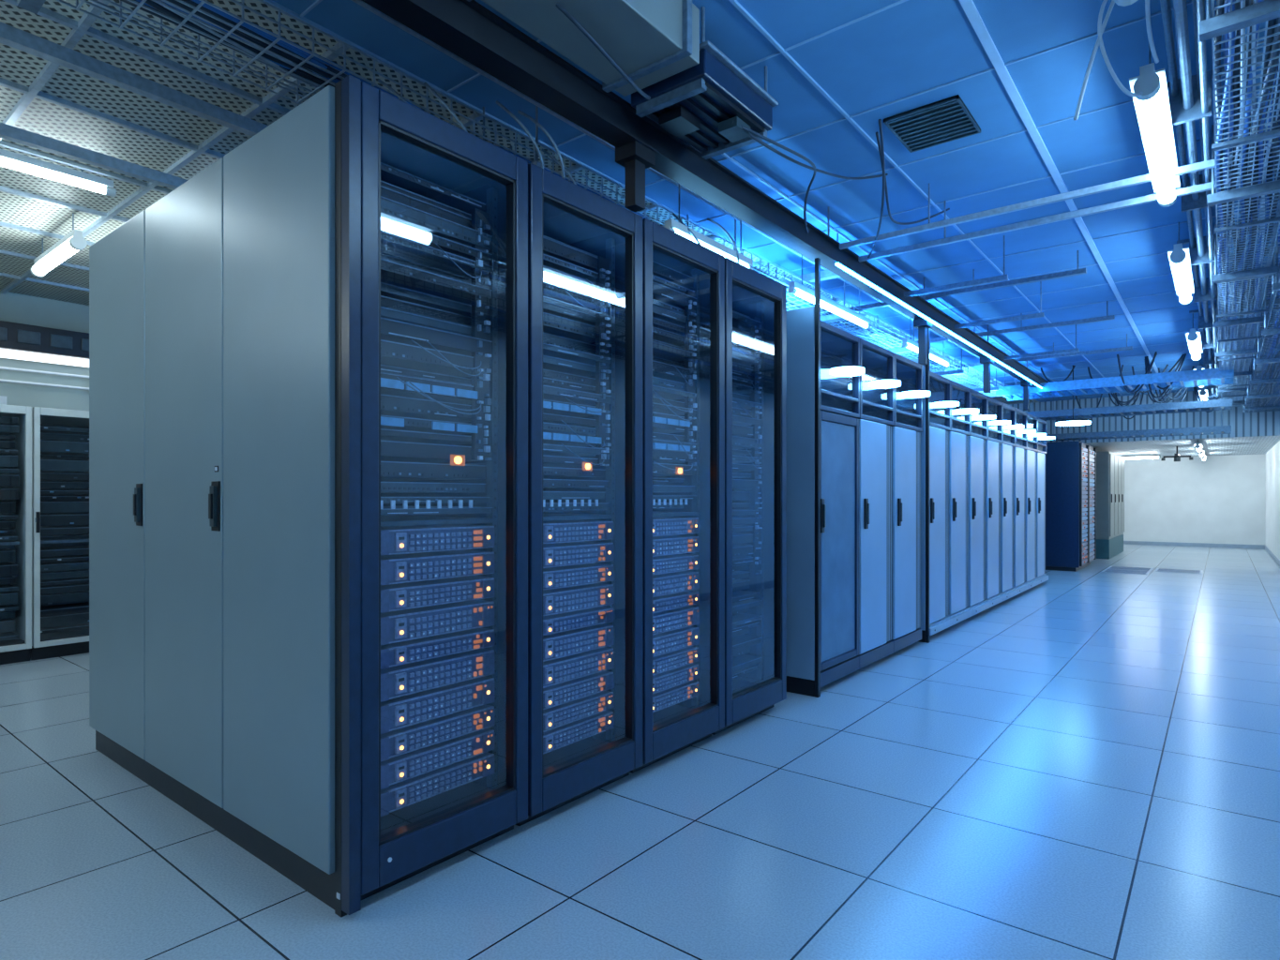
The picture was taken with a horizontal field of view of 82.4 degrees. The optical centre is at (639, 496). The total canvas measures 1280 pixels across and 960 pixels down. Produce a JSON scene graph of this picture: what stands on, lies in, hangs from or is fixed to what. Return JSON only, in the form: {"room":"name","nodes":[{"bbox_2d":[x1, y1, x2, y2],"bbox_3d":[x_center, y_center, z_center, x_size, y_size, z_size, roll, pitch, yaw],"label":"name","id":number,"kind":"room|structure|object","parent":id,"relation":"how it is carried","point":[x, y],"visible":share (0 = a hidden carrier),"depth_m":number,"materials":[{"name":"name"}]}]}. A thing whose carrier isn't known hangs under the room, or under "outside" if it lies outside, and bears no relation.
{"room":"server room","nodes":[
{"label":"server room","id":0,"kind":"room"},
{"bbox_2d":[0,290,89,411],"bbox_3d":[-0.497,-0.320,11.704,0.150,2.840,23.300,0,0,38],"label":"wall","id":1,"kind":"structure","parent":0,"point":[14,308],"depth_m":6.03,"materials":[{"name":"grey paint"}]},
{"bbox_2d":[0,395,6,405],"bbox_3d":[-5.385,-0.750,5.414,0.030,0.100,1.070,0,0,38],"label":"trim","id":2,"kind":"structure","parent":1,"relation":"attached to","point":[3,399],"depth_m":5.81,"materials":[{"name":"metal"}]},
{"bbox_2d":[0,320,89,367],"bbox_3d":[-4.678,-1.210,5.957,0.462,0.220,1.700,0,0,38],"label":"light fixture","id":3,"kind":"object","parent":1,"relation":"attached to","point":[20,341],"visible":0.41,"depth_m":5.70,"materials":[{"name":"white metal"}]},
{"bbox_2d":[0,366,89,390],"bbox_3d":[-4.240,-0.970,6.822,0.070,0.180,10.600,0,0,38],"label":"conduit","id":4,"kind":"object","parent":1,"relation":"attached to","point":[1,368],"visible":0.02,"depth_m":5.99,"materials":[{"name":"white metal"}]},
{"bbox_2d":[197,18,915,352],"bbox_3d":[-0.292,-1.590,3.810,0.044,0.100,10.400,0,0,39],"label":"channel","id":5,"kind":"object","parent":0,"point":[198,19],"depth_m":3.08,"materials":[{"name":"grey metal"}]},
{"bbox_2d":[0,544,1279,959],"bbox_3d":[2.817,1.150,9.068,8.720,0.100,23.300,0,0,38],"label":"floor","id":6,"kind":"structure","parent":0,"point":[1084,764],"depth_m":2.37,"materials":[{"name":"tile"}]},
{"bbox_2d":[0,404,31,664],"bbox_3d":[-4.584,0.250,4.908,0.915,1.700,0.615,0,0,38],"label":"rack","id":7,"kind":"object","parent":6,"relation":"on","point":[15,421],"visible":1,"depth_m":4.89,"materials":[{"name":"black metal"}]},
{"bbox_2d":[30,406,89,661],"bbox_3d":[-4.198,0.250,5.393,0.915,1.700,0.615,0,0,38],"label":"rack","id":8,"kind":"object","parent":6,"relation":"on","point":[60,437],"visible":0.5,"depth_m":5.11,"materials":[{"name":"black metal"}]},
{"bbox_2d":[89,75,527,918],"bbox_3d":[-1.380,0.005,2.765,2.090,2.190,0.662,0,0,38],"label":"rack","id":9,"kind":"object","parent":6,"relation":"on","point":[308,354],"visible":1,"depth_m":2.25,"materials":[{"name":"black metal"}]},
{"bbox_2d":[514,163,642,826],"bbox_3d":[-0.578,0.005,2.936,1.040,2.190,0.596,0,0,38],"label":"rack","id":10,"kind":"object","parent":6,"relation":"on","point":[585,248],"visible":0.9,"depth_m":2.77,"materials":[{"name":"black metal"}]},
{"bbox_2d":[629,217,724,773],"bbox_3d":[-0.204,0.005,3.406,1.040,2.190,0.596,0,0,38],"label":"rack","id":11,"kind":"object","parent":6,"relation":"on","point":[684,279],"visible":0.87,"depth_m":3.26,"materials":[{"name":"black metal"}]},
{"bbox_2d":[711,256,786,735],"bbox_3d":[0.169,0.005,3.875,1.040,2.190,0.596,0,0,38],"label":"rack","id":12,"kind":"object","parent":6,"relation":"on","point":[755,303],"visible":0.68,"depth_m":3.75,"materials":[{"name":"black metal"}]},
{"bbox_2d":[786,257,864,697],"bbox_3d":[0.811,-0.105,4.534,1.185,2.410,0.627,0,0,38],"label":"tall cabinet","id":13,"kind":"object","parent":6,"relation":"on","point":[824,369],"visible":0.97,"depth_m":4.12,"materials":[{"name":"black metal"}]},
{"bbox_2d":[828,364,864,376],"bbox_3d":[1.194,-0.729,4.224,0.200,0.038,0.200,0,0,38],"label":"lamp","id":14,"kind":"object","parent":13,"relation":"attached to","point":[847,370],"depth_m":4.17,"materials":[{"name":"white plastic"}]},
{"bbox_2d":[849,337,901,674],"bbox_3d":[1.194,0.060,5.015,1.185,2.080,0.597,0,0,38],"label":"tall cabinet","id":15,"kind":"object","parent":6,"relation":"on","point":[878,384],"visible":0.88,"depth_m":4.71,"materials":[{"name":"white metal"}]},
{"bbox_2d":[868,378,901,388],"bbox_3d":[1.567,-0.729,4.693,0.200,0.038,0.200,0,0,38],"label":"lamp","id":16,"kind":"object","parent":15,"relation":"attached to","point":[872,383],"depth_m":4.63,"materials":[{"name":"white plastic"}]},
{"bbox_2d":[887,353,930,656],"bbox_3d":[1.568,0.060,5.485,1.185,2.080,0.597,0,0,38],"label":"tall cabinet","id":17,"kind":"object","parent":6,"relation":"on","point":[908,427],"visible":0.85,"depth_m":5.17,"materials":[{"name":"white metal"}]},
{"bbox_2d":[900,389,930,398],"bbox_3d":[1.941,-0.729,5.163,0.200,0.038,0.200,0,0,38],"label":"lamp","id":18,"kind":"object","parent":17,"relation":"attached to","point":[904,393],"depth_m":5.10,"materials":[{"name":"white plastic"}]},
{"bbox_2d":[911,328,959,643],"bbox_3d":[2.007,-0.105,6.037,1.185,2.410,0.627,0,0,38],"label":"tall cabinet","id":19,"kind":"object","parent":6,"relation":"on","point":[936,407],"visible":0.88,"depth_m":5.66,"materials":[{"name":"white metal"}]},
{"bbox_2d":[932,400,959,407],"bbox_3d":[2.389,-0.729,5.726,0.200,0.038,0.200,0,0,38],"label":"lamp","id":20,"kind":"object","parent":19,"relation":"attached to","point":[935,403],"depth_m":5.67,"materials":[{"name":"white plastic"}]},
{"bbox_2d":[947,380,978,624],"bbox_3d":[2.389,0.070,6.518,1.185,2.060,0.597,0,0,38],"label":"tall cabinet","id":21,"kind":"object","parent":6,"relation":"on","point":[960,415],"visible":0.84,"depth_m":6.18,"materials":[{"name":"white metal"}]},
{"bbox_2d":[954,407,978,414],"bbox_3d":[2.763,-0.729,6.196,0.200,0.038,0.200,0,0,38],"label":"lamp","id":22,"kind":"object","parent":21,"relation":"attached to","point":[957,411],"depth_m":6.12,"materials":[{"name":"white plastic"}]},
{"bbox_2d":[966,389,995,615],"bbox_3d":[2.763,0.070,6.987,1.185,2.060,0.597,0,0,38],"label":"tall cabinet","id":23,"kind":"object","parent":6,"relation":"on","point":[978,436],"visible":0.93,"depth_m":6.64,"materials":[{"name":"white metal"}]},
{"bbox_2d":[973,414,995,420],"bbox_3d":[3.136,-0.729,6.665,0.200,0.038,0.200,0,0,38],"label":"lamp","id":24,"kind":"object","parent":23,"relation":"attached to","point":[975,416],"depth_m":6.60,"materials":[{"name":"white plastic"}]},
{"bbox_2d":[984,395,1010,607],"bbox_3d":[3.136,0.070,7.457,1.185,2.060,0.597,0,0,38],"label":"tall cabinet","id":25,"kind":"object","parent":6,"relation":"on","point":[994,440],"visible":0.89,"depth_m":7.12,"materials":[{"name":"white metal"}]},
{"bbox_2d":[989,420,1010,424],"bbox_3d":[3.510,-0.729,7.135,0.200,0.038,0.200,0,0,38],"label":"lamp","id":26,"kind":"object","parent":25,"relation":"attached to","point":[991,422],"depth_m":7.06,"materials":[{"name":"white plastic"}]},
{"bbox_2d":[999,402,1023,600],"bbox_3d":[3.510,0.070,7.927,1.185,2.060,0.597,0,0,38],"label":"tall cabinet","id":27,"kind":"object","parent":6,"relation":"on","point":[1008,444],"visible":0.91,"depth_m":7.59,"materials":[{"name":"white metal"}]},
{"bbox_2d":[1003,424,1023,429],"bbox_3d":[3.883,-0.729,7.604,0.200,0.038,0.200,0,0,38],"label":"lamp","id":28,"kind":"object","parent":27,"relation":"attached to","point":[1005,427],"depth_m":7.53,"materials":[{"name":"white plastic"}]},
{"bbox_2d":[1012,407,1036,594],"bbox_3d":[3.884,0.070,8.396,1.185,2.060,0.597,0,0,38],"label":"tall cabinet","id":29,"kind":"object","parent":6,"relation":"on","point":[1020,584],"visible":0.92,"depth_m":8.09,"materials":[{"name":"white metal"}]},
{"bbox_2d":[1016,428,1036,433],"bbox_3d":[4.256,-0.729,8.074,0.200,0.038,0.200,0,0,38],"label":"lamp","id":30,"kind":"object","parent":29,"relation":"attached to","point":[1024,430],"depth_m":8.00,"materials":[{"name":"white plastic"}]},
{"bbox_2d":[1024,413,1046,588],"bbox_3d":[4.257,0.070,8.866,1.185,2.060,0.597,0,0,38],"label":"tall cabinet","id":31,"kind":"object","parent":6,"relation":"on","point":[1031,421],"visible":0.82,"depth_m":8.53,"materials":[{"name":"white metal"}]},
{"bbox_2d":[1027,432,1046,436],"bbox_3d":[4.630,-0.729,8.543,0.200,0.038,0.200,0,0,38],"label":"lamp","id":32,"kind":"object","parent":31,"relation":"attached to","point":[1036,434],"depth_m":8.46,"materials":[{"name":"white plastic"}]},
{"bbox_2d":[1035,417,1054,584],"bbox_3d":[4.630,0.070,9.335,1.185,2.060,0.597,0,0,38],"label":"tall cabinet","id":33,"kind":"object","parent":6,"relation":"on","point":[1041,576],"visible":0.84,"depth_m":9.01,"materials":[{"name":"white metal"}]},
{"bbox_2d":[1038,436,1054,439],"bbox_3d":[5.003,-0.729,9.013,0.200,0.038,0.200,0,0,38],"label":"lamp","id":34,"kind":"object","parent":33,"relation":"attached to","point":[1043,437],"depth_m":8.94,"materials":[{"name":"white plastic"}]},
{"bbox_2d":[1044,440,1096,572],"bbox_3d":[6.531,0.140,11.672,1.090,1.920,1.600,0,0,38],"label":"equipment rack","id":35,"kind":"object","parent":6,"relation":"on","point":[1070,466],"visible":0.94,"depth_m":10.89,"materials":[{"name":"black metal"}]},
{"bbox_2d":[1096,451,1124,559],"bbox_3d":[8.599,0.150,14.116,1.085,1.900,2.400,0,0,38],"label":"storage cabinet","id":36,"kind":"object","parent":6,"relation":"on","point":[1109,466],"visible":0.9,"depth_m":12.97,"materials":[{"name":"grey metal"}]},
{"bbox_2d":[1101,569,1150,574],"bbox_3d":[7.138,1.097,10.741,0.560,0.006,0.560,0,0,38],"label":"floor vent","id":37,"kind":"object","parent":6,"relation":"on","point":[1105,570],"depth_m":10.73,"materials":[{"name":"metal"}]},
{"bbox_2d":[1106,566,1153,571],"bbox_3d":[7.518,1.097,11.219,0.560,0.006,0.560,0,0,38],"label":"floor vent","id":38,"kind":"object","parent":6,"relation":"on","point":[1109,567],"depth_m":11.16,"materials":[{"name":"metal"}]},
{"bbox_2d":[1155,568,1203,573],"bbox_3d":[7.988,1.097,10.845,0.560,0.006,0.560,0,0,38],"label":"floor vent","id":39,"kind":"object","parent":6,"relation":"on","point":[1156,569],"depth_m":10.79,"materials":[{"name":"metal"}]},
{"bbox_2d":[0,0,1279,404],"bbox_3d":[2.817,-1.690,9.068,8.320,0.100,22.900,0,0,39],"label":"ceiling","id":40,"kind":"structure","parent":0,"point":[911,47],"depth_m":3.34,"materials":[{"name":"blue metal"}]},
{"bbox_2d":[0,0,912,344],"bbox_3d":[-2.256,-1.629,5.244,5.140,0.022,10.600,0,0,39],"label":"grid","id":41,"kind":"object","parent":40,"relation":"attached to","point":[81,27],"depth_m":3.15,"materials":[{"name":"grey metal"}]},
{"bbox_2d":[263,0,1279,401],"bbox_3d":[2.865,-1.636,5.004,3.186,0.012,16.600,0,0,39],"label":"grid","id":42,"kind":"object","parent":40,"relation":"attached to","point":[969,7],"depth_m":3.52,"materials":[{"name":"metal"}]},
{"bbox_2d":[1008,385,1279,457],"bbox_3d":[8.046,-1.270,15.641,8.320,0.740,6.100,0,0,38],"label":"ceiling","id":43,"kind":"structure","parent":0,"point":[1251,433],"depth_m":11.91,"materials":[{"name":"metal"}]},
{"bbox_2d":[0,148,116,196],"bbox_3d":[-3.031,-1.590,3.338,0.044,0.101,1.070,0,0,38],"label":"tube light","id":44,"kind":"object","parent":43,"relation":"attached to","point":[9,159],"visible":0.92,"depth_m":3.56,"materials":[{"name":"white plastic"}]},
{"bbox_2d":[30,213,87,277],"bbox_3d":[-3.533,-1.526,4.433,0.870,0.228,0.075,0,0,38],"label":"tube light","id":45,"kind":"object","parent":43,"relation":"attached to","point":[74,241],"visible":1,"depth_m":4.35,"materials":[{"name":"white plastic"}]},
{"bbox_2d":[0,122,187,189],"bbox_3d":[-2.539,-1.590,3.362,0.044,0.100,6.900,0,0,38],"label":"channel","id":46,"kind":"object","parent":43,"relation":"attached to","point":[7,132],"visible":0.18,"depth_m":3.35,"materials":[{"name":"metal"}]},
{"bbox_2d":[0,21,268,136],"bbox_3d":[-0.777,-1.590,4.196,0.044,0.100,10.400,0,0,38],"label":"ceiling beam","id":47,"kind":"structure","parent":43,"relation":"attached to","point":[12,37],"depth_m":2.72,"materials":[{"name":"metal"}]},
{"bbox_2d":[16,0,1012,396],"bbox_3d":[1.523,-1.458,5.561,0.360,0.365,10.205,0,0,38],"label":"tray","id":48,"kind":"object","parent":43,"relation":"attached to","point":[32,6],"visible":0.47,"depth_m":2.31,"materials":[{"name":"metal"}]},
{"bbox_2d":[120,0,993,387],"bbox_3d":[1.185,-1.403,5.574,0.802,0.140,9.607,0,0,38],"label":"cable bundle","id":49,"kind":"object","parent":48,"relation":"on","point":[160,8],"visible":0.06,"depth_m":2.18,"materials":[{"name":"plastic"}]},
{"bbox_2d":[377,78,738,263],"bbox_3d":[-0.191,-1.225,3.054,0.447,0.279,1.871,0,0,38],"label":"cables","id":50,"kind":"object","parent":48,"relation":"hanging from","point":[561,163],"visible":0.42,"depth_m":2.56,"materials":[{"name":"black plastic"}]},
{"bbox_2d":[135,0,982,388],"bbox_3d":[1.167,-1.401,5.589,0.786,0.137,9.605,0,0,38],"label":"cable bundle","id":51,"kind":"object","parent":48,"relation":"on","point":[315,60],"visible":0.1,"depth_m":2.25,"materials":[{"name":"black plastic"}]},
{"bbox_2d":[157,0,999,387],"bbox_3d":[1.183,-1.403,5.575,0.792,0.131,9.604,0,0,38],"label":"cable bundle","id":52,"kind":"object","parent":48,"relation":"on","point":[204,27],"visible":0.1,"depth_m":2.15,"materials":[{"name":"plastic"}]},
{"bbox_2d":[466,0,699,96],"bbox_3d":[-1.329,-1.510,0.738,0.360,0.200,4.500,0,0,38],"label":"air duct","id":53,"kind":"object","parent":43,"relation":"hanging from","point":[652,41],"visible":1,"depth_m":2.27,"materials":[{"name":"grey metal"}]},
{"bbox_2d":[351,0,1017,379],"bbox_3d":[1.925,-1.570,5.561,0.218,0.140,9.500,0,0,38],"label":"ladder","id":54,"kind":"object","parent":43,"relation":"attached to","point":[366,6],"visible":0.17,"depth_m":2.91,"materials":[{"name":"metal"}]},
{"bbox_2d":[631,6,778,159],"bbox_3d":[0.236,-1.495,2.706,0.360,0.290,0.490,0,0,38],"label":"vent","id":55,"kind":"object","parent":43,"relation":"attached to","point":[699,104],"visible":0.84,"depth_m":2.62,"materials":[{"name":"black metal"}]},
{"bbox_2d":[361,0,1051,410],"bbox_3d":[1.128,-1.315,4.214,0.120,0.650,13.000,0,0,38],"label":"overhead beam","id":56,"kind":"structure","parent":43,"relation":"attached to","point":[466,29],"depth_m":2.77,"materials":[{"name":"black metal"}]},
{"bbox_2d":[664,183,752,270],"bbox_3d":[0.364,-1.431,3.703,0.040,0.418,0.770,0,0,38],"label":"tube light","id":57,"kind":"object","parent":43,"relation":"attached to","point":[670,224],"visible":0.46,"depth_m":3.65,"materials":[{"name":"white plastic"}]},
{"bbox_2d":[555,2,949,262],"bbox_3d":[0.698,-1.471,3.150,0.541,0.309,2.808,0,0,38],"label":"cable","id":58,"kind":"object","parent":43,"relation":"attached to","point":[587,35],"visible":0.99,"depth_m":3.06,"materials":[{"name":"black rubber"}]},
{"bbox_2d":[787,255,814,303],"bbox_3d":[0.968,-1.339,4.462,0.040,0.264,0.355,0,0,38],"label":"tube light","id":59,"kind":"object","parent":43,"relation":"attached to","point":[801,291],"depth_m":4.47,"materials":[{"name":"white plastic"}]},
{"bbox_2d":[820,287,870,329],"bbox_3d":[1.395,-1.340,4.999,0.040,0.262,0.825,0,0,38],"label":"tube light","id":60,"kind":"object","parent":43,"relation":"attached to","point":[826,303],"depth_m":4.98,"materials":[{"name":"white plastic"}]},
{"bbox_2d":[902,317,918,352],"bbox_3d":[2.201,-1.338,6.012,0.040,0.261,0.369,0,0,38],"label":"tube light","id":61,"kind":"object","parent":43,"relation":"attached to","point":[910,344],"depth_m":6.03,"materials":[{"name":"white plastic"}]},
{"bbox_2d":[883,94,980,152],"bbox_3d":[1.288,-1.633,3.218,0.310,0.015,0.360,0,0,38],"label":"ceiling vent","id":62,"kind":"object","parent":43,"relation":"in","point":[949,119],"visible":1,"depth_m":3.20,"materials":[{"name":"grey metal"}]},
{"bbox_2d":[929,348,949,367],"bbox_3d":[2.704,-1.251,6.644,0.040,0.083,0.591,0,0,38],"label":"tube light","id":63,"kind":"object","parent":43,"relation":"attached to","point":[933,355],"depth_m":6.63,"materials":[{"name":"white plastic"}]},
{"bbox_2d":[777,235,1132,370],"bbox_3d":[2.759,-1.500,6.360,2.200,0.280,4.290,0,0,38],"label":"strut frame","id":64,"kind":"object","parent":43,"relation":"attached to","point":[825,275],"visible":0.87,"depth_m":5.56,"materials":[{"name":"metal"}]},
{"bbox_2d":[839,150,1249,249],"bbox_3d":[1.831,-1.520,3.578,1.790,0.240,0.024,0,0,38],"label":"channel","id":65,"kind":"object","parent":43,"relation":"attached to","point":[1193,167],"visible":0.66,"depth_m":3.52,"materials":[{"name":"metal"}]},
{"bbox_2d":[858,173,1239,262],"bbox_3d":[2.005,-1.520,3.797,1.790,0.240,0.024,0,0,38],"label":"channel","id":66,"kind":"object","parent":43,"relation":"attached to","point":[1194,188],"visible":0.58,"depth_m":3.75,"materials":[{"name":"metal"}]},
{"bbox_2d":[1054,365,1091,426],"bbox_3d":[5.402,-1.270,9.120,0.400,0.740,0.400,0,0,38],"label":"pendant lamp","id":67,"kind":"object","parent":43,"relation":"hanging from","point":[1065,422],"visible":0.97,"depth_m":9.03,"materials":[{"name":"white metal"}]},
{"bbox_2d":[1055,421,1090,426],"bbox_3d":[5.402,-0.915,9.120,0.380,0.030,0.380,0,0,38],"label":"diffuser","id":68,"kind":"object","parent":67,"relation":"attached to","point":[1058,423],"depth_m":9.06,"materials":[{"name":"white plastic"}]},
{"bbox_2d":[995,363,1234,401],"bbox_3d":[5.528,-1.450,8.636,2.300,0.380,0.616,0,0,38],"label":"ladder","id":69,"kind":"object","parent":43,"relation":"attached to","point":[1206,377],"visible":0.85,"depth_m":8.43,"materials":[{"name":"metal"}]},
{"bbox_2d":[1073,0,1159,120],"bbox_3d":[1.531,-1.480,2.374,0.252,0.330,0.428,0,0,38],"label":"loose cable","id":70,"kind":"object","parent":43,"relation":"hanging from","point":[1101,27],"visible":0.99,"depth_m":2.39,"materials":[{"name":"grey plastic"}]},
{"bbox_2d":[1114,0,1137,6],"bbox_3d":[0.977,-1.501,1.549,0.100,0.278,1.220,0,0,38],"label":"tube light","id":71,"kind":"object","parent":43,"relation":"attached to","point":[1123,3],"visible":1,"depth_m":2.02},
{"bbox_2d":[1026,392,1232,421],"bbox_3d":[6.555,-1.380,9.928,2.300,0.520,0.516,0,0,38],"label":"ladder","id":72,"kind":"object","parent":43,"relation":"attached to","point":[1221,404],"visible":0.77,"depth_m":9.74,"materials":[{"name":"blue metal"}]},
{"bbox_2d":[1006,379,1197,396],"bbox_3d":[5.938,-1.261,9.313,2.104,0.217,2.109,0,0,38],"label":"cable bundle","id":73,"kind":"object","parent":72,"relation":"on","point":[1197,380],"visible":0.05,"depth_m":8.92,"materials":[{"name":"black plastic"}]},
{"bbox_2d":[1040,351,1220,419],"bbox_3d":[6.649,-1.388,9.682,1.909,0.473,3.688,0,0,38],"label":"hanging cable","id":74,"kind":"object","parent":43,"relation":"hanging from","point":[1148,367],"visible":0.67,"depth_m":9.10,"materials":[{"name":"plastic"}]},
{"bbox_2d":[1046,410,1231,441],"bbox_3d":[7.551,-1.280,11.180,2.300,0.720,0.516,0,0,38],"label":"ladder","id":75,"kind":"object","parent":43,"relation":"attached to","point":[1223,429],"visible":0.86,"depth_m":10.99,"materials":[{"name":"blue metal"}]},
{"bbox_2d":[1120,454,1160,459],"bbox_3d":[10.405,-0.849,15.490,1.020,0.103,0.100,0,0,38],"label":"tube light","id":76,"kind":"object","parent":43,"relation":"attached to","point":[1140,456],"visible":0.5,"depth_m":15.36,"materials":[{"name":"white plastic"}]},
{"bbox_2d":[1129,43,1180,207],"bbox_3d":[2.097,-1.501,2.958,0.100,0.278,1.220,0,0,38],"label":"tube light","id":77,"kind":"object","parent":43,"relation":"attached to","point":[1152,108],"visible":0.95,"depth_m":2.77,"materials":[{"name":"white plastic"}]},
{"bbox_2d":[1167,221,1194,305],"bbox_3d":[3.498,-1.501,4.718,0.100,0.278,1.220,0,0,38],"label":"tube light","id":78,"kind":"object","parent":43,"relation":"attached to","point":[1179,257],"visible":1,"depth_m":4.52,"materials":[{"name":"white plastic"}]},
{"bbox_2d":[1185,313,1202,361],"bbox_3d":[5.197,-1.501,6.855,0.100,0.278,1.220,0,0,38],"label":"tube light","id":79,"kind":"object","parent":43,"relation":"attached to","point":[1194,340],"visible":0.98,"depth_m":6.64,"materials":[{"name":"white plastic"}]},
{"bbox_2d":[1193,440,1203,451],"bbox_3d":[9.165,-0.833,12.004,0.100,0.134,1.020,0,0,38],"label":"tube light","id":80,"kind":"object","parent":43,"relation":"attached to","point":[1198,446],"visible":1,"depth_m":11.69,"materials":[{"name":"white plastic"}]},
{"bbox_2d":[1193,360,1204,388],"bbox_3d":[6.629,-1.501,8.655,0.100,0.278,1.220,0,0,38],"label":"tube light","id":81,"kind":"object","parent":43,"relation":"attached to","point":[1198,367],"visible":0.27,"depth_m":8.20,"materials":[{"name":"white plastic"}]},
{"bbox_2d":[1197,450,1204,456],"bbox_3d":[10.410,-0.833,13.569,0.100,0.134,1.020,0,0,38],"label":"tube light","id":82,"kind":"object","parent":43,"relation":"attached to","point":[1201,452],"visible":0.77,"depth_m":13.19,"materials":[{"name":"white plastic"}]},
{"bbox_2d":[1198,387,1208,400],"bbox_3d":[7.936,-1.501,10.298,0.100,0.278,1.220,0,0,38],"label":"tube light","id":83,"kind":"object","parent":43,"relation":"attached to","point":[1203,392],"visible":0.66,"depth_m":9.86,"materials":[{"name":"white plastic"}]},
{"bbox_2d":[1159,0,1279,412],"bbox_3d":[4.608,-1.420,5.407,0.920,0.440,13.800,0,0,38],"label":"conduit pipes","id":84,"kind":"object","parent":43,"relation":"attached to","point":[1190,97],"visible":0.65,"depth_m":3.12,"materials":[{"name":"metal"}]},
{"bbox_2d":[1199,0,1279,406],"bbox_3d":[4.685,-1.468,5.729,0.300,0.345,13.204,0,0,38],"label":"tray","id":85,"kind":"object","parent":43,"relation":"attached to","point":[1266,10],"visible":0.77,"depth_m":3.16,"materials":[{"name":"metal"}]},
{"bbox_2d":[1222,0,1279,394],"bbox_3d":[4.840,-1.548,5.732,0.420,0.185,13.002,0,0,38],"label":"tray","id":86,"kind":"object","parent":43,"relation":"attached to","point":[1237,5],"visible":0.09,"depth_m":4.50,"materials":[{"name":"metal"}]},
{"bbox_2d":[1243,233,1279,412],"bbox_3d":[4.966,-1.417,5.504,0.460,0.445,13.202,0,0,38],"label":"tray","id":87,"kind":"object","parent":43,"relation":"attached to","point":[1266,331],"visible":0.88,"depth_m":7.08,"materials":[{"name":"grey metal"}]},
{"bbox_2d":[1214,0,1279,405],"bbox_3d":[4.854,-1.416,5.595,0.680,0.322,13.202,0,0,38],"label":"cable bundle","id":88,"kind":"object","parent":87,"relation":"on","point":[1227,9],"visible":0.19,"depth_m":2.97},
{"bbox_2d":[1214,0,1279,409],"bbox_3d":[4.857,-1.416,5.592,0.700,0.328,13.203,0,0,38],"label":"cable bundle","id":89,"kind":"object","parent":87,"relation":"on","point":[1220,11],"visible":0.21,"depth_m":2.87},
{"bbox_2d":[1224,0,1279,406],"bbox_3d":[4.848,-1.417,5.600,0.600,0.318,13.201,0,0,38],"label":"cable bundle","id":90,"kind":"object","parent":87,"relation":"on","point":[1242,3],"visible":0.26,"depth_m":2.60,"materials":[{"name":"plastic"}]},
{"bbox_2d":[1160,446,1193,461],"bbox_3d":[9.537,-0.765,12.986,0.459,0.270,0.440,0,0,39],"label":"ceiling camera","id":91,"kind":"object","parent":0,"point":[1177,458],"depth_m":12.96,"materials":[{"name":"black metal"}]},
{"bbox_2d":[1123,454,1264,545],"bbox_3d":[9.992,-0.320,18.087,8.320,2.840,0.150,0,0,38],"label":"wall","id":92,"kind":"structure","parent":0,"point":[1216,499],"depth_m":16.15,"materials":[{"name":"white paint"}]},
{"bbox_2d":[1123,541,1264,549],"bbox_3d":[9.937,1.060,18.027,8.308,0.080,0.012,0,0,38],"label":"baseboard","id":93,"kind":"structure","parent":92,"relation":"attached to","point":[1262,547],"depth_m":16.17,"materials":[{"name":"metal"}]},
{"bbox_2d":[1264,440,1279,560],"bbox_3d":[6.131,-0.320,6.431,0.150,2.840,23.300,0,0,38],"label":"wall","id":94,"kind":"structure","parent":0,"point":[1272,457],"depth_m":13.15,"materials":[{"name":"white paint"}]},
{"bbox_2d":[1264,545,1279,567],"bbox_3d":[6.068,1.060,6.482,0.012,0.080,22.900,0,0,38],"label":"baseboard","id":95,"kind":"structure","parent":94,"relation":"attached to","point":[1267,549],"depth_m":12.93,"materials":[{"name":"metal"}]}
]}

